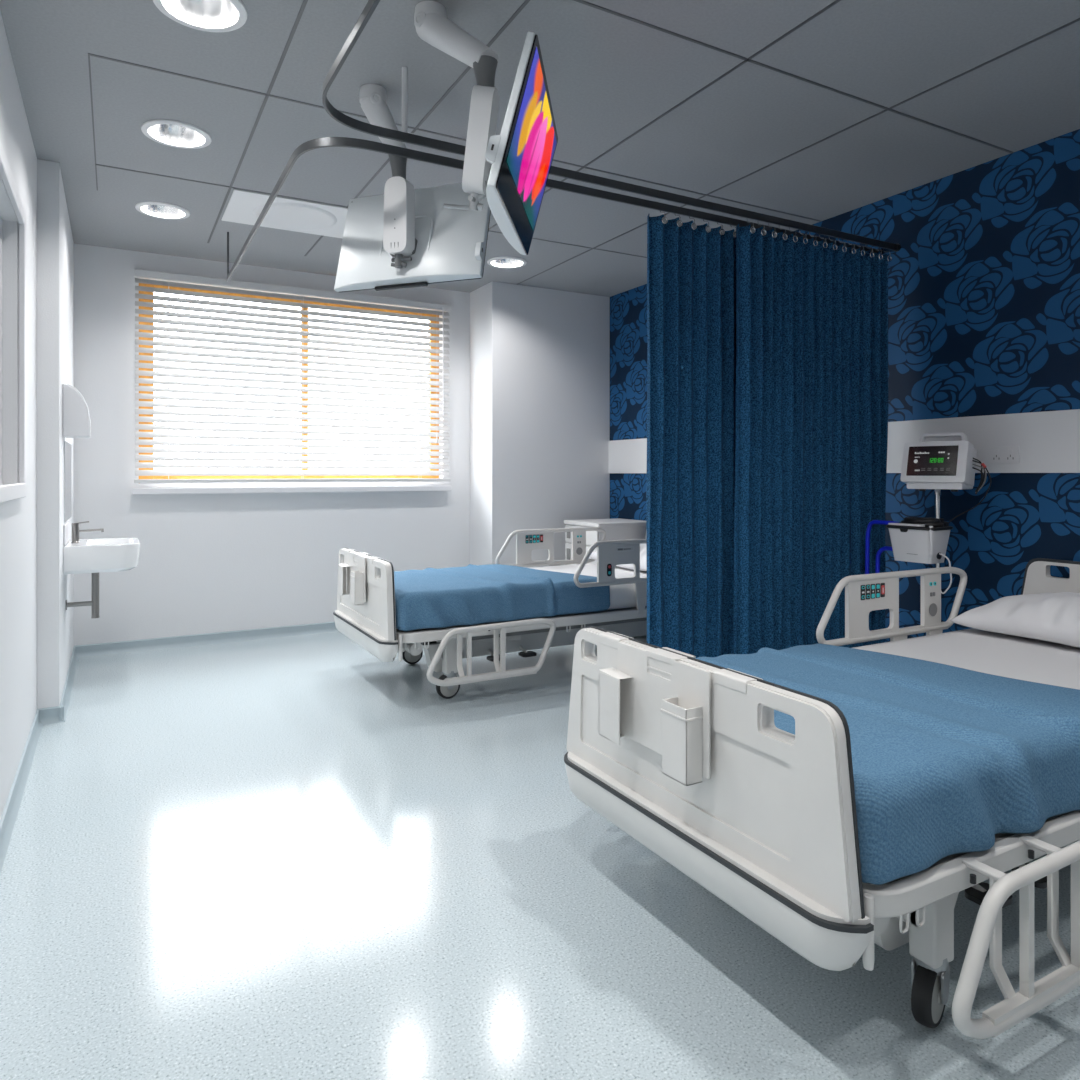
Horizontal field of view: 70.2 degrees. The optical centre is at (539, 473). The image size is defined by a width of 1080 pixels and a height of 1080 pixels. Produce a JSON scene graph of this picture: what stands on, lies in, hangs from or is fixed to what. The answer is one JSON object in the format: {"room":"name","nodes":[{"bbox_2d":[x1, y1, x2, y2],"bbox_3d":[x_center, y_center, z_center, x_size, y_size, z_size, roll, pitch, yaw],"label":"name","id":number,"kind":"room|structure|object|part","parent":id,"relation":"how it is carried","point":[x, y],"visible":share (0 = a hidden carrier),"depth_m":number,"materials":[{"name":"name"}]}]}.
{"room":"hospital room","nodes":[
{"label":"hospital room","id":0,"kind":"room"},
{"bbox_2d":[0,11,73,819],"bbox_3d":[-1.401,-0.155,1.830,0.210,2.700,7.400,0,0,-29],"label":"wall","id":1,"kind":"structure","parent":0,"point":[37,628],"depth_m":3.46,"materials":[{"name":"white paint"}]},
{"bbox_2d":[0,140,25,502],"bbox_3d":[-1.707,-0.463,2.344,0.112,1.105,1.445,0,0,-29],"label":"window","id":2,"kind":"structure","parent":1,"relation":"in","point":[8,492],"depth_m":2.95,"materials":[{"name":"white paint"}]},
{"bbox_3d":[-1.739,-0.463,2.326,0.040,1.013,1.353,0,0,-29],"label":"frame","id":3,"kind":"part","parent":2,"relation":"part of","materials":[{"name":"white paint"}]},
{"bbox_2d":[0,709,42,873],"bbox_3d":[-1.016,1.158,1.192,0.026,0.074,5.670,0,0,-29],"label":"baseboard","id":4,"kind":"structure","parent":1,"relation":"attached to","point":[8,819],"depth_m":2.83,"materials":[{"name":"grey"}]},
{"bbox_2d":[38,706,63,724],"bbox_3d":[-2.346,1.158,3.682,0.110,0.074,0.026,0,0,-29],"label":"baseboard","id":5,"kind":"structure","parent":1,"relation":"attached to","point":[50,715],"depth_m":3.68,"materials":[{"name":"grey plastic"}]},
{"bbox_2d":[63,520,69,545],"bbox_3d":[-2.583,0.319,4.194,0.010,0.107,0.500,0,0,-29],"label":"panel","id":6,"kind":"object","parent":1,"relation":"attached to","point":[66,527],"visible":1,"depth_m":4.07,"materials":[{"name":"white paint"}]},
{"bbox_2d":[64,441,71,522],"bbox_3d":[-2.658,0.040,4.324,0.006,0.430,0.700,0,0,-29],"label":"wall mirror","id":7,"kind":"object","parent":1,"relation":"attached to","point":[67,447],"visible":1,"depth_m":4.23,"materials":[{"name":"clear glass"}]},
{"bbox_2d":[59,646,77,721],"bbox_3d":[-2.666,1.158,4.359,0.026,0.074,1.510,0,0,-29],"label":"baseboard","id":8,"kind":"structure","parent":1,"relation":"attached to","point":[65,699],"depth_m":4.21,"materials":[{"name":"grey plastic"}]},
{"bbox_2d":[63,384,90,437],"bbox_3d":[-2.451,-0.330,4.072,0.125,0.270,0.250,0,0,-29],"label":"soap dispenser","id":9,"kind":"object","parent":1,"relation":"attached to","point":[76,418],"visible":1,"depth_m":3.96,"materials":[{"name":"white paint"}]},
{"bbox_2d":[63,538,139,617],"bbox_3d":[-2.432,0.587,4.277,0.356,0.420,0.500,0,0,-29],"label":"basin","id":10,"kind":"object","parent":1,"relation":"attached to","point":[93,556],"visible":1,"depth_m":4.09,"materials":[{"name":"white ceramic"}]},
{"bbox_2d":[71,521,103,542],"bbox_3d":[-2.498,0.318,4.241,0.157,0.117,0.042,0,0,-29],"label":"tap","id":11,"kind":"object","parent":10,"relation":"on","point":[75,526],"visible":1,"depth_m":4.21,"materials":[{"name":"grey metal"}]},
{"bbox_3d":[-2.485,0.313,4.248,0.126,0.020,0.013,0,0,-29],"label":"spout","id":12,"kind":"part","parent":11,"relation":"part of","materials":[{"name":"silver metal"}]},
{"bbox_3d":[-2.432,0.450,4.277,0.356,0.146,0.500,0,0,-29],"label":"bowl","id":13,"kind":"part","parent":10,"relation":"part of","materials":[{"name":"white ceramic"}]},
{"bbox_2d":[74,244,609,645],"bbox_3d":[-1.308,-0.170,5.828,4.245,2.730,0.615,0,0,-29],"label":"wall","id":14,"kind":"structure","parent":0,"point":[529,369],"depth_m":5.80,"materials":[{"name":"white paint"}]},
{"bbox_2d":[75,622,338,656],"bbox_3d":[-1.807,1.158,5.682,2.810,0.074,0.026,0,0,-29],"label":"baseboard","id":15,"kind":"structure","parent":14,"relation":"attached to","point":[87,650],"depth_m":5.37,"materials":[{"name":"grey"}]},
{"bbox_2d":[132,283,450,494],"bbox_3d":[-1.767,-0.599,5.760,2.285,1.472,0.210,0,0,-29],"label":"window","id":16,"kind":"structure","parent":14,"relation":"in","point":[212,490],"depth_m":5.68,"materials":[{"name":"orange wood"}]},
{"bbox_3d":[-1.755,0.097,5.738,2.285,0.081,0.160,0,0,-29],"label":"sill","id":17,"kind":"part","parent":16,"relation":"part of","materials":[{"name":"white paint"}]},
{"bbox_2d":[134,269,450,482],"bbox_3d":[-1.718,-0.652,5.670,2.260,1.425,0.085,0,0,-29],"label":"blind","id":18,"kind":"object","parent":16,"relation":"attached to","point":[138,274],"visible":1,"depth_m":5.60,"materials":[{"name":"white plastic"}]},
{"bbox_3d":[-2.528,-0.640,5.230,0.002,1.370,0.056,0,0,-29],"label":"ladder cord","id":19,"kind":"part","parent":18,"relation":"part of","materials":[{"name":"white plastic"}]},
{"bbox_3d":[-1.722,0.048,5.676,2.260,0.025,0.050,0,0,-29],"label":"rail","id":20,"kind":"part","parent":18,"relation":"part of","materials":[{"name":"white"}]},
{"bbox_3d":[-1.750,-0.640,5.661,0.002,1.370,0.056,0,0,-29],"label":"ladder cord","id":21,"kind":"part","parent":18,"relation":"part of","materials":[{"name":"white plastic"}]},
{"bbox_2d":[0,632,1079,1079],"bbox_3d":[0.364,1.245,2.807,4.245,0.100,7.400,0,0,-29],"label":"floor","id":22,"kind":"structure","parent":0,"point":[299,857],"depth_m":2.06,"materials":[{"name":"plastic"}]},
{"bbox_2d":[333,527,646,698],"bbox_3d":[0.002,0.780,4.859,2.381,0.830,1.261,0,0,-29],"label":"hospital bed","id":23,"kind":"object","parent":22,"relation":"on","point":[371,625],"visible":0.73,"depth_m":4.31,"materials":[{"name":"white paint"}]},
{"bbox_2d":[338,552,370,604],"bbox_3d":[-1.037,0.581,4.346,0.120,0.262,0.387,0,0,-29],"label":"holder","id":24,"kind":"object","parent":23,"relation":"attached to","point":[356,564],"visible":0.98,"depth_m":4.25,"materials":[{"name":"white plastic"}]},
{"bbox_3d":[-1.038,0.576,4.332,0.005,0.245,0.364,0,0,-29],"label":"plate","id":25,"kind":"part","parent":24,"relation":"part of","materials":[{"name":"white plastic"}]},
{"bbox_3d":[-1.003,0.648,4.304,0.012,0.385,1.028,0,0,-29],"label":"panel","id":26,"kind":"part","parent":23,"relation":"part of","materials":[{"name":"white plastic"}]},
{"bbox_3d":[-0.993,0.648,4.310,0.023,0.390,1.033,0,0,-29],"label":"footboard","id":27,"kind":"part","parent":23,"relation":"part of","materials":[{"name":"white plastic"}]},
{"bbox_3d":[-0.980,0.646,4.317,0.007,0.394,1.037,0,0,-29],"label":"edge trim","id":28,"kind":"part","parent":23,"relation":"part of","materials":[{"name":"plastic"}]},
{"bbox_3d":[-0.977,0.647,4.319,0.014,0.372,1.014,0,0,-29],"label":"panel","id":29,"kind":"part","parent":23,"relation":"part of","materials":[{"name":"white plastic"}]},
{"bbox_3d":[-0.707,0.879,3.892,0.021,0.141,0.021,0,0,-29],"label":"corner post","id":30,"kind":"part","parent":23,"relation":"part of","materials":[{"name":"white plastic"}]},
{"bbox_3d":[-0.444,0.960,4.120,0.152,0.200,0.064,0,0,-29],"label":"leg","id":31,"kind":"part","parent":23,"relation":"part of","materials":[{"name":"white paint"}]},
{"bbox_3d":[-0.420,0.925,3.982,0.030,0.239,0.105,0,0,-29],"label":"rail arm","id":32,"kind":"part","parent":23,"relation":"part of","materials":[{"name":"white plastic"}]},
{"bbox_3d":[-0.241,0.928,4.021,0.746,0.295,0.031,0,0,-29],"label":"foot rail","id":33,"kind":"part","parent":23,"relation":"part of","materials":[{"name":"white plastic"}]},
{"bbox_3d":[-0.237,0.925,4.083,0.030,0.239,0.105,0,0,-29],"label":"rail arm","id":34,"kind":"part","parent":23,"relation":"part of","materials":[{"name":"white plastic"}]},
{"bbox_3d":[-0.341,0.910,4.292,0.557,0.090,0.024,0,0,-29],"label":"lift arm","id":35,"kind":"part","parent":23,"relation":"part of","materials":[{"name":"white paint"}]},
{"bbox_2d":[426,563,646,628],"bbox_3d":[0.020,0.729,4.869,2.200,0.165,0.970,0,0,-29],"label":"mattress","id":36,"kind":"object","parent":23,"relation":"on","point":[623,595],"visible":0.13,"depth_m":4.84,"materials":[{"name":"white fabric"}]},
{"bbox_2d":[394,564,609,630],"bbox_3d":[-0.397,0.694,4.639,1.297,0.218,1.065,0,0,-29],"label":"blanket","id":37,"kind":"object","parent":36,"relation":"on","point":[471,594],"visible":0.79,"depth_m":4.25,"materials":[{"name":"blue fabric"}]},
{"bbox_2d":[589,543,646,570],"bbox_3d":[0.742,0.557,5.268,0.514,0.175,0.777,0,0,-29],"label":"pillow","id":38,"kind":"object","parent":36,"relation":"on","point":[643,547],"visible":0.1,"depth_m":5.07,"materials":[{"name":"white fabric"}]},
{"bbox_3d":[0.093,0.612,5.497,0.911,0.445,0.027,0,0,-29],"label":"rail","id":39,"kind":"part","parent":23,"relation":"part of","materials":[{"name":"white plastic"}]},
{"bbox_2d":[576,547,582,554],"bbox_3d":[0.287,0.561,5.591,0.054,0.054,0.001,0,0,-29],"label":"speaker grille","id":40,"kind":"object","parent":23,"relation":"attached to","point":[579,550],"depth_m":5.59,"materials":[{"name":"grey plastic"}]},
{"bbox_3d":[0.592,0.612,4.596,0.911,0.445,0.027,0,0,-29],"label":"rail","id":41,"kind":"part","parent":23,"relation":"part of","materials":[{"name":"white plastic"}]},
{"bbox_2d":[564,518,645,564],"bbox_3d":[0.539,0.780,6.013,0.533,0.827,0.510,0,0,-29],"label":"base cabinet","id":42,"kind":"object","parent":22,"relation":"on","point":[615,528],"visible":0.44,"depth_m":5.82,"materials":[{"name":"white laminate"}]},
{"bbox_3d":[0.224,0.630,6.039,0.006,0.090,0.050,0,0,-29],"label":"handle","id":43,"kind":"part","parent":42,"relation":"part of","materials":[{"name":"grey plastic"}]},
{"bbox_3d":[0.319,0.830,5.891,0.016,0.570,0.464,0,0,-29],"label":"door","id":44,"kind":"part","parent":42,"relation":"part of","materials":[{"name":"white laminate"}]},
{"bbox_3d":[0.319,0.470,5.891,0.016,0.130,0.464,0,0,-29],"label":"drawer","id":45,"kind":"part","parent":42,"relation":"part of","materials":[{"name":"white laminate"}]},
{"bbox_2d":[564,558,1079,1038],"bbox_3d":[1.340,0.780,2.441,2.381,0.830,1.261,0,0,-29],"label":"hospital bed","id":46,"kind":"object","parent":22,"relation":"on","point":[772,832],"visible":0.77,"depth_m":1.64,"materials":[{"name":"white plastic"}]},
{"bbox_2d":[599,642,709,785],"bbox_3d":[0.301,0.581,1.928,0.120,0.262,0.387,0,0,-29],"label":"holder","id":47,"kind":"object","parent":46,"relation":"attached to","point":[659,702],"visible":0.99,"depth_m":1.91,"materials":[{"name":"white plastic"}]},
{"bbox_3d":[0.360,0.647,1.901,0.014,0.372,1.014,0,0,-29],"label":"panel","id":48,"kind":"part","parent":46,"relation":"part of","materials":[{"name":"white plastic"}]},
{"bbox_3d":[0.335,0.648,1.887,0.012,0.385,1.028,0,0,-29],"label":"panel","id":49,"kind":"part","parent":46,"relation":"part of","materials":[{"name":"white plastic"}]},
{"bbox_3d":[0.345,0.648,1.893,0.023,0.390,1.033,0,0,-29],"label":"footboard","id":50,"kind":"part","parent":46,"relation":"part of","materials":[{"name":"white plastic"}]},
{"bbox_3d":[0.358,0.646,1.900,0.007,0.394,1.037,0,0,-29],"label":"edge trim","id":51,"kind":"part","parent":46,"relation":"part of","materials":[{"name":"grey rubber"}]},
{"bbox_3d":[0.631,0.879,1.475,0.021,0.141,0.021,0,0,-29],"label":"corner post","id":52,"kind":"part","parent":46,"relation":"part of","materials":[{"name":"white plastic"}]},
{"bbox_3d":[1.431,0.612,3.080,0.911,0.445,0.027,0,0,-29],"label":"rail","id":53,"kind":"part","parent":46,"relation":"part of","materials":[{"name":"white plastic"}]},
{"bbox_2d":[929,603,936,615],"bbox_3d":[1.624,0.561,3.174,0.054,0.054,0.001,0,0,-29],"label":"speaker grille","id":54,"kind":"object","parent":46,"relation":"attached to","point":[932,606],"depth_m":3.17,"materials":[{"name":"grey plastic"}]},
{"bbox_3d":[0.894,0.960,1.702,0.152,0.200,0.064,0,0,-29],"label":"leg","id":55,"kind":"part","parent":46,"relation":"part of","materials":[{"name":"white paint"}]},
{"bbox_2d":[853,628,1079,689],"bbox_3d":[1.358,0.729,2.451,2.200,0.165,0.970,0,0,-29],"label":"mattress","id":56,"kind":"object","parent":46,"relation":"on","point":[999,654],"visible":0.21,"depth_m":2.75,"materials":[{"name":"white fabric"}]},
{"bbox_2d":[696,643,1079,884],"bbox_3d":[0.908,0.695,2.198,1.216,0.220,1.062,0,0,-29],"label":"blanket","id":57,"kind":"object","parent":56,"relation":"on","point":[947,759],"visible":0.59,"depth_m":1.78,"materials":[{"name":"blue fabric"}]},
{"bbox_2d":[950,592,1079,647],"bbox_3d":[2.084,0.550,2.925,0.514,0.188,0.777,0,0,-29],"label":"pillow","id":58,"kind":"object","parent":56,"relation":"on","point":[1048,616],"visible":1,"depth_m":2.92,"materials":[{"name":"white fabric"}]},
{"bbox_3d":[1.062,1.010,1.922,0.018,0.046,0.105,0,0,-29],"label":"pedal arm","id":59,"kind":"part","parent":46,"relation":"part of","materials":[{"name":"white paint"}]},
{"bbox_3d":[0.917,0.925,1.564,0.030,0.239,0.105,0,0,-29],"label":"rail arm","id":60,"kind":"part","parent":46,"relation":"part of","materials":[{"name":"white plastic"}]},
{"bbox_3d":[1.097,0.928,1.604,0.746,0.295,0.031,0,0,-29],"label":"foot rail","id":61,"kind":"part","parent":46,"relation":"part of","materials":[{"name":"white plastic"}]},
{"bbox_3d":[1.101,0.925,1.666,0.030,0.239,0.105,0,0,-29],"label":"rail arm","id":62,"kind":"part","parent":46,"relation":"part of","materials":[{"name":"white plastic"}]},
{"bbox_3d":[2.352,0.580,3.001,0.007,0.430,1.000,0,0,-29],"label":"edge trim","id":63,"kind":"part","parent":46,"relation":"part of","materials":[{"name":"plastic"}]},
{"bbox_3d":[2.350,0.581,3.000,0.014,0.408,0.977,0,0,-29],"label":"panel","id":64,"kind":"part","parent":46,"relation":"part of","materials":[{"name":"white plastic"}]},
{"bbox_3d":[2.366,0.582,3.009,0.023,0.426,0.996,0,0,-29],"label":"headboard","id":65,"kind":"part","parent":46,"relation":"part of","materials":[{"name":"white plastic"}]},
{"bbox_2d":[934,489,948,567],"bbox_3d":[1.871,0.632,3.644,0.425,1.124,0.365,0,0,-29],"label":"stand","id":66,"kind":"object","parent":22,"relation":"on","point":[937,492],"visible":0.09,"depth_m":3.62,"materials":[{"name":"silver metal"}]},
{"bbox_2d":[886,517,952,593],"bbox_3d":[1.792,0.374,3.587,0.170,0.334,0.295,0,0,-33],"label":"basket","id":67,"kind":"object","parent":66,"relation":"attached to","point":[913,539],"visible":0.98,"depth_m":3.54,"materials":[{"name":"white paint"}]},
{"bbox_2d":[865,520,898,573],"bbox_3d":[1.698,0.420,3.814,0.027,0.381,0.191,0,0,-33],"label":"hose","id":68,"kind":"object","parent":67,"relation":"attached to","point":[883,522],"visible":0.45,"depth_m":3.85,"materials":[{"name":"blue"}]},
{"bbox_2d":[888,523,924,526],"bbox_3d":[1.717,0.239,3.599,0.042,0.012,0.165,0,0,-33],"label":"tray","id":69,"kind":"object","parent":67,"relation":"on","point":[889,524],"depth_m":3.58,"materials":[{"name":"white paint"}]},
{"bbox_2d":[888,528,949,563],"bbox_3d":[1.779,0.333,3.606,0.150,0.155,0.230,0,0,-33],"label":"tub","id":70,"kind":"object","parent":67,"relation":"in","point":[917,545],"depth_m":3.54,"materials":[{"name":"white paint"}]},
{"bbox_2d":[901,432,991,522],"bbox_3d":[1.914,0.023,3.615,0.174,0.439,0.356,0,0,-41],"label":"monitor","id":71,"kind":"object","parent":66,"relation":"attached to","point":[951,465],"visible":1,"depth_m":3.58,"materials":[{"name":"white paint"}]},
{"bbox_2d":[907,482,972,489],"bbox_3d":[1.887,0.053,3.629,0.125,0.035,0.250,0,0,-41],"label":"tray","id":72,"kind":"object","parent":71,"relation":"on","point":[910,485],"depth_m":3.57,"materials":[{"name":"white paint"}]},
{"bbox_3d":[1.915,-0.162,3.653,0.028,0.068,0.217,17,-11,-39],"label":"carry handle","id":73,"kind":"part","parent":71,"relation":"part of","materials":[{"name":"white paint"}]},
{"bbox_2d":[0,0,1079,296],"bbox_3d":[0.340,-1.625,2.851,4.245,0.240,7.500,0,0,-29],"label":"ceiling","id":74,"kind":"structure","parent":0,"point":[609,76],"depth_m":3.13,"materials":[{"name":"grey tile"}]},
{"bbox_2d":[135,202,189,219],"bbox_3d":[-2.150,-1.543,4.381,0.284,0.100,0.284,0,0,-29],"label":"recessed light","id":75,"kind":"object","parent":74,"relation":"in","point":[162,210],"visible":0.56,"depth_m":4.45,"materials":[{"name":"white glass"}]},
{"bbox_2d":[141,119,211,148],"bbox_3d":[-1.607,-1.543,3.399,0.284,0.100,0.284,0,0,-29],"label":"recessed light","id":76,"kind":"object","parent":74,"relation":"in","point":[172,133],"visible":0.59,"depth_m":3.47,"materials":[{"name":"white"}]},
{"bbox_2d":[153,0,247,31],"bbox_3d":[-1.090,-1.543,2.466,0.284,0.100,0.284,0,0,-29],"label":"recessed light","id":77,"kind":"object","parent":74,"relation":"in","point":[203,15],"visible":1,"depth_m":2.55,"materials":[{"name":"white"}]},
{"bbox_2d":[221,189,347,238],"bbox_3d":[-1.425,-1.496,4.475,0.740,0.018,0.560,0,0,-29],"label":"ceiling vent","id":78,"kind":"object","parent":74,"relation":"in","point":[243,207],"visible":0.91,"depth_m":4.43,"materials":[{"name":"white"}]},
{"bbox_2d":[334,84,490,291],"bbox_3d":[-0.550,-1.128,3.078,0.676,0.753,0.305,0,0,21],"label":"monitor","id":79,"kind":"object","parent":74,"relation":"hanging from","point":[404,236],"visible":0.94,"depth_m":3.05,"materials":[{"name":"white plastic"}]},
{"bbox_3d":[-0.654,-1.478,3.010,0.104,0.053,0.104,0,0,-29],"label":"ceiling plate","id":80,"kind":"part","parent":79,"relation":"part of","materials":[{"name":"white"}]},
{"bbox_3d":[-0.614,-1.373,3.032,0.186,0.249,0.109,0,0,-29],"label":"arm","id":81,"kind":"part","parent":79,"relation":"part of","materials":[{"name":"white"}]},
{"bbox_3d":[-0.558,-1.017,3.041,0.108,0.297,0.073,0,0,21],"label":"arm","id":82,"kind":"part","parent":79,"relation":"part of","materials":[{"name":"white plastic"}]},
{"bbox_3d":[-0.548,-0.911,3.089,0.110,0.070,0.021,0,-15,20],"label":"mount plate","id":83,"kind":"part","parent":79,"relation":"part of","materials":[{"name":"grey plastic"}]},
{"bbox_3d":[-0.519,-0.972,3.167,0.671,0.430,0.005,0,-15,20],"label":"glass","id":84,"kind":"part","parent":79,"relation":"part of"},
{"bbox_2d":[414,1,557,254],"bbox_3d":[-0.190,-1.146,2.454,0.440,0.715,0.676,0,0,6],"label":"monitor","id":85,"kind":"object","parent":74,"relation":"hanging from","point":[511,168],"visible":1,"depth_m":2.36,"materials":[{"name":"white plastic"},{"name":"dark grey plastic"},{"name":"glossy display screen"}]},
{"bbox_3d":[-0.355,-1.478,2.490,0.104,0.053,0.104,0,0,-29],"label":"ceiling plate","id":86,"kind":"part","parent":85,"relation":"part of","materials":[{"name":"white"}]},
{"bbox_3d":[-0.269,-1.369,2.433,0.301,0.258,0.108,0,0,33],"label":"arm","id":87,"kind":"part","parent":85,"relation":"part of","materials":[{"name":"white plastic"}]},
{"bbox_3d":[-0.185,-1.039,2.401,0.117,0.316,0.155,0,0,6],"label":"arm","id":88,"kind":"part","parent":85,"relation":"part of","materials":[{"name":"white plastic"}]},
{"bbox_3d":[-0.028,-0.997,2.438,0.005,0.430,0.671,15,2,6],"label":"glass","id":89,"kind":"part","parent":85,"relation":"part of","materials":[{"name":"multicoloured glass"}]},
{"bbox_2d":[507,47,556,230],"bbox_3d":[-0.017,-1.027,2.439,0.001,0.325,0.623,15,2,6],"label":"picture","id":90,"kind":"object","parent":85,"relation":"attached to","point":[532,148],"depth_m":2.38},
{"bbox_2d":[487,256,526,267],"bbox_3d":[-0.234,-1.543,5.452,0.284,0.100,0.284,0,0,-29],"label":"recessed light","id":91,"kind":"object","parent":74,"relation":"in","point":[500,262],"visible":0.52,"depth_m":5.53,"materials":[{"name":"white"}]},
{"bbox_2d":[227,137,882,281],"bbox_3d":[-0.043,-1.350,4.491,3.083,0.310,2.360,0,0,-29],"label":"track","id":92,"kind":"object","parent":74,"relation":"attached to","point":[317,143],"visible":0.91,"depth_m":3.30,"materials":[{"name":"grey metal"}]},
{"bbox_3d":[-1.941,-1.360,4.778,0.011,0.290,0.012,0,0,-29],"label":"drop rod","id":93,"kind":"part","parent":92,"relation":"part of","materials":[{"name":"grey metal"}]},
{"bbox_2d":[646,211,735,657],"bbox_3d":[0.863,-0.121,3.661,0.864,2.153,0.078,0,0,-29],"label":"privacy curtain","id":94,"kind":"object","parent":92,"relation":"hanging from","point":[691,267],"visible":0.53,"depth_m":3.57,"materials":[{"name":"blue fabric"}]},
{"bbox_2d":[88,0,1079,284],"bbox_3d":[0.470,-1.505,2.620,3.991,0.004,6.710,0,0,-29],"label":"ceiling grid","id":95,"kind":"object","parent":74,"relation":"attached to","point":[267,95],"depth_m":3.11,"materials":[{"name":"grey metal"}]},
{"bbox_2d":[322,0,900,251],"bbox_3d":[1.159,-1.350,2.296,3.107,0.310,2.596,0,0,-29],"label":"track","id":96,"kind":"object","parent":74,"relation":"attached to","point":[404,136],"visible":1,"depth_m":2.87,"materials":[{"name":"grey metal"}]},
{"bbox_2d":[733,218,891,653],"bbox_3d":[1.378,-0.121,3.825,1.054,2.153,0.086,0,0,-29],"label":"privacy curtain","id":97,"kind":"object","parent":96,"relation":"hanging from","point":[811,391],"visible":0.94,"depth_m":3.77,"materials":[{"name":"blue fabric"}]},
{"bbox_2d":[610,129,1079,641],"bbox_3d":[2.168,-0.155,3.806,0.120,2.700,7.400,0,0,-29],"label":"wall","id":98,"kind":"structure","parent":0,"point":[1060,368],"depth_m":3.74,"materials":[{"name":"blue paper"}]},
{"bbox_2d":[608,409,1079,472],"bbox_3d":[2.215,-0.143,3.583,0.014,0.277,6.725,0,0,-29],"label":"wall panel","id":99,"kind":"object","parent":98,"relation":"attached to","point":[1048,441],"depth_m":3.64,"materials":[{"name":"white plastic"}]},
{"bbox_2d":[610,130,1079,641],"bbox_3d":[2.063,-0.195,3.871,0.001,2.619,6.063,0,0,-29],"label":"wallpaper","id":100,"kind":"structure","parent":98,"relation":"attached to","point":[1065,149],"depth_m":3.74,"materials":[{"name":"blue paper"}]},
{"bbox_2d":[987,446,1019,463],"bbox_3d":[2.182,-0.090,3.619,0.009,0.080,0.150,0,0,-29],"label":"socket plate","id":101,"kind":"object","parent":98,"relation":"attached to","point":[1002,454],"visible":1,"depth_m":3.61,"materials":[{"name":"white plastic"}]}
]}

